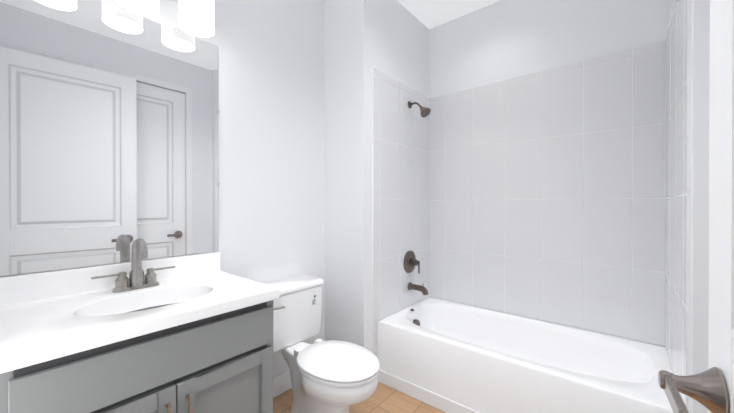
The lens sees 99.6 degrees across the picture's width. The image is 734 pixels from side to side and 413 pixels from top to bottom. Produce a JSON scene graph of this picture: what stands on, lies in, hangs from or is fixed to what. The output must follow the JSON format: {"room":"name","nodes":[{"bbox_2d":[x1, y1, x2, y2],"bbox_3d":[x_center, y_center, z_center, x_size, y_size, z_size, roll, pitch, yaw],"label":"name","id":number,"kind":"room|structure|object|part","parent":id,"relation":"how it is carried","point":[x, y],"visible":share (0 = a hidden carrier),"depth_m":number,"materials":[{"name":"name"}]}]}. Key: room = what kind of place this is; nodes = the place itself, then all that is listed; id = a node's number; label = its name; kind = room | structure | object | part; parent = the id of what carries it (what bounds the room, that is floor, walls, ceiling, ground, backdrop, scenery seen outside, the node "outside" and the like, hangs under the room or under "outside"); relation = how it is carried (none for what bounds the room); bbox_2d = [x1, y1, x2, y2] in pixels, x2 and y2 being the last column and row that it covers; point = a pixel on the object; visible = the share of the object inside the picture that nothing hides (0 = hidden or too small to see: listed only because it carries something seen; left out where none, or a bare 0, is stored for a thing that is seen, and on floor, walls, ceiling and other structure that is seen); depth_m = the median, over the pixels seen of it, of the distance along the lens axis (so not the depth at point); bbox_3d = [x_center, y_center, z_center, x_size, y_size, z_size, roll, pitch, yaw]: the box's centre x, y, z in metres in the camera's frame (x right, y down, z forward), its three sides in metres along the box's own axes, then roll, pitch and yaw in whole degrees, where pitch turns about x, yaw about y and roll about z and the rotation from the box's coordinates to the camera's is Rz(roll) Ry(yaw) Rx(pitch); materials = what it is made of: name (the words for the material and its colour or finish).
{"room":"bathroom","nodes":[
{"label":"bathroom","id":0,"kind":"room"},
{"bbox_2d":[0,0,324,376],"bbox_3d":[-0.921,-0.170,1.684,0.100,2.800,1.760,0,0,40],"label":"wall","id":1,"kind":"structure","parent":0,"point":[271,146],"depth_m":1.97,"materials":[{"name":"white paint"}]},
{"bbox_2d":[0,0,218,275],"bbox_3d":[-1.087,-0.316,1.397,0.009,1.138,0.836,0,0,40],"label":"mirror","id":2,"kind":"object","parent":1,"relation":"attached to","point":[108,133],"visible":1,"depth_m":1.33,"materials":[{"name":"clear glass"}]},
{"bbox_2d":[116,0,158,15],"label":"sconce","id":3,"kind":"object","parent":1,"relation":"attached to","point":[143,7],"depth_m":1.39,"materials":[{"name":"white glass"}]},
{"bbox_2d":[179,0,214,36],"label":"sconce","id":4,"kind":"object","parent":1,"relation":"attached to","point":[196,18],"depth_m":1.48,"materials":[{"name":"white glass"}]},
{"bbox_2d":[273,370,291,397],"bbox_3d":[-0.062,1.170,1.095,1.989,0.125,1.748,0,0,40],"label":"baseboard","id":5,"kind":"structure","parent":1,"relation":"attached to","point":[281,382],"depth_m":2.02,"materials":[{"name":"white paint"}]},
{"bbox_2d":[324,0,372,351],"bbox_3d":[-0.177,-0.172,2.274,0.487,2.800,0.100,0,0,40],"label":"wall","id":6,"kind":"structure","parent":0,"point":[348,43],"depth_m":2.17,"materials":[{"name":"white paint"}]},
{"bbox_2d":[273,382,444,412],"bbox_3d":[0.133,1.261,1.364,2.435,0.060,3.110,0,0,40],"label":"floor","id":7,"kind":"structure","parent":0,"point":[383,398],"depth_m":1.92,"materials":[{"name":"brown tile"}]},
{"bbox_2d":[0,238,279,412],"bbox_3d":[-0.874,0.686,1.202,0.594,1.092,0.866,0,0,40],"label":"bathroom vanity","id":8,"kind":"object","parent":7,"relation":"on","point":[184,334],"visible":1,"depth_m":1.10,"materials":[{"name":"grey"}]},
{"bbox_2d":[91,238,174,292],"bbox_3d":[-0.978,0.249,1.330,0.130,0.219,0.299,0,0,40],"label":"faucet","id":9,"kind":"object","parent":8,"relation":"on","point":[135,283],"depth_m":1.33,"materials":[{"name":"silver metal"}]},
{"bbox_2d":[265,275,379,412],"bbox_3d":[-0.279,0.857,1.745,0.803,0.746,0.480,0,0,40],"label":"toilet","id":10,"kind":"object","parent":7,"relation":"on","point":[333,376],"visible":0.79,"depth_m":1.70,"materials":[{"name":"white ceramic"}]},
{"bbox_3d":[-0.505,0.662,1.933,0.213,0.358,0.480,0,0,40],"label":"tank","id":11,"kind":"part","parent":10,"relation":"part of","materials":[{"name":"white ceramic"}]},
{"bbox_3d":[-0.160,0.820,1.646,0.493,0.044,0.374,0,0,40],"label":"seat","id":12,"kind":"part","parent":10,"relation":"part of","materials":[{"name":"white plastic"}]},
{"bbox_2d":[378,297,672,412],"bbox_3d":[0.900,1.019,1.989,1.534,0.420,0.762,0,0,40],"label":"bathtub","id":13,"kind":"object","parent":7,"relation":"on","point":[480,360],"visible":0.88,"depth_m":1.85,"materials":[{"name":"white ceramic"}]},
{"bbox_2d":[378,370,479,412],"bbox_3d":[0.651,1.187,1.692,1.526,0.085,0.010,0,0,40],"label":"baseboard","id":14,"kind":"structure","parent":13,"relation":"attached to","point":[439,402],"depth_m":1.93,"materials":[{"name":"white paint"}]},
{"bbox_2d":[373,0,428,321],"bbox_3d":[0.292,-0.173,2.534,0.100,2.800,0.900,0,0,40],"label":"wall","id":15,"kind":"structure","parent":0,"point":[400,43],"depth_m":2.42,"materials":[{"name":"white paint"}]},
{"bbox_2d":[372,68,429,353],"bbox_3d":[0.290,0.136,2.447,0.010,2.181,0.780,0,0,40],"label":"tiled wall","id":16,"kind":"structure","parent":15,"relation":"attached to","point":[373,75],"depth_m":2.15,"materials":[{"name":"white tile"}]},
{"bbox_2d":[374,68,429,357],"bbox_3d":[0.294,0.136,2.446,0.011,2.177,0.780,0,0,40],"label":"wall tile","id":17,"kind":"structure","parent":16,"relation":"attached to","point":[401,172],"depth_m":2.38,"materials":[{"name":"white tile"}]},
{"bbox_2d":[404,251,419,273],"bbox_3d":[0.380,0.452,2.470,0.093,0.180,0.180,0,0,40],"label":"shower valve","id":18,"kind":"object","parent":17,"relation":"attached to","point":[411,262],"visible":0.98,"depth_m":2.46,"materials":[{"name":"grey metal"}]},
{"bbox_2d":[408,282,427,294],"bbox_3d":[0.407,0.650,2.448,0.165,0.084,0.062,0,0,40],"label":"tub spout","id":19,"kind":"object","parent":17,"relation":"attached to","point":[422,289],"visible":1,"depth_m":2.43,"materials":[{"name":"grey metal"}]},
{"bbox_2d":[408,101,430,117],"bbox_3d":[0.414,-0.766,2.437,0.181,0.154,0.086,0,0,40],"label":"shower head","id":20,"kind":"object","parent":17,"relation":"attached to","point":[425,111],"visible":1,"depth_m":2.41},
{"bbox_2d":[397,0,500,28],"bbox_3d":[0.133,-1.599,1.353,2.435,0.060,3.110,0,0,40],"label":"ceiling","id":21,"kind":"structure","parent":0,"point":[429,14],"depth_m":2.47,"materials":[{"name":"white paint"}]},
{"bbox_2d":[429,0,668,346],"bbox_3d":[1.177,-0.172,2.317,1.538,2.800,0.100,0,0,40],"label":"wall","id":22,"kind":"structure","parent":0,"point":[501,40],"depth_m":2.24,"materials":[{"name":"white paint"}]},
{"bbox_2d":[430,41,663,345],"bbox_3d":[1.142,-0.071,2.274,1.538,1.764,0.010,0,0,40],"label":"tiled wall","id":23,"kind":"structure","parent":22,"relation":"attached to","point":[632,127],"depth_m":2.19,"materials":[{"name":"white tile"}]},
{"bbox_2d":[430,42,661,344],"bbox_3d":[1.140,-0.071,2.272,1.531,1.761,0.011,0,0,40],"label":"wall tile","id":24,"kind":"structure","parent":23,"relation":"attached to","point":[567,218],"depth_m":2.13,"materials":[{"name":"white tile"}]},
{"bbox_2d":[669,0,709,412],"bbox_3d":[1.531,-0.169,1.462,0.100,2.800,0.960,0,0,40],"label":"wall","id":25,"kind":"structure","parent":0,"point":[700,96],"depth_m":1.11,"materials":[{"name":"white paint"}]},
{"bbox_2d":[663,0,691,412],"bbox_3d":[1.463,0.140,1.468,0.010,2.181,0.780,0,0,40],"label":"tiled wall","id":26,"kind":"structure","parent":25,"relation":"attached to","point":[688,194],"depth_m":1.17,"materials":[{"name":"white tile"}]},
{"bbox_2d":[658,0,687,405],"bbox_3d":[1.461,0.140,1.472,0.011,2.177,0.780,0,0,40],"label":"wall tile","id":27,"kind":"structure","parent":26,"relation":"attached to","point":[672,334],"depth_m":1.43,"materials":[{"name":"white tile"}]},
{"bbox_3d":[-0.270,-0.024,0.068,1.021,2.520,0.111,0,0,40],"label":"door frame","id":28,"kind":"structure","parent":0,"visible":0},
{"bbox_2d":[658,0,733,412],"bbox_3d":[0.391,0.013,0.197,0.191,2.433,0.929,0,0,35],"label":"bathroom door","id":29,"kind":"structure","parent":28,"relation":"attached to","point":[711,389],"depth_m":0.53,"materials":[{"name":"white paint"}]},
{"bbox_3d":[0.595,0.322,0.485,0.191,0.083,0.166,0,0,35],"label":"lever","id":30,"kind":"part","parent":29,"relation":"part of","materials":[{"name":"grey metal"}]}
]}

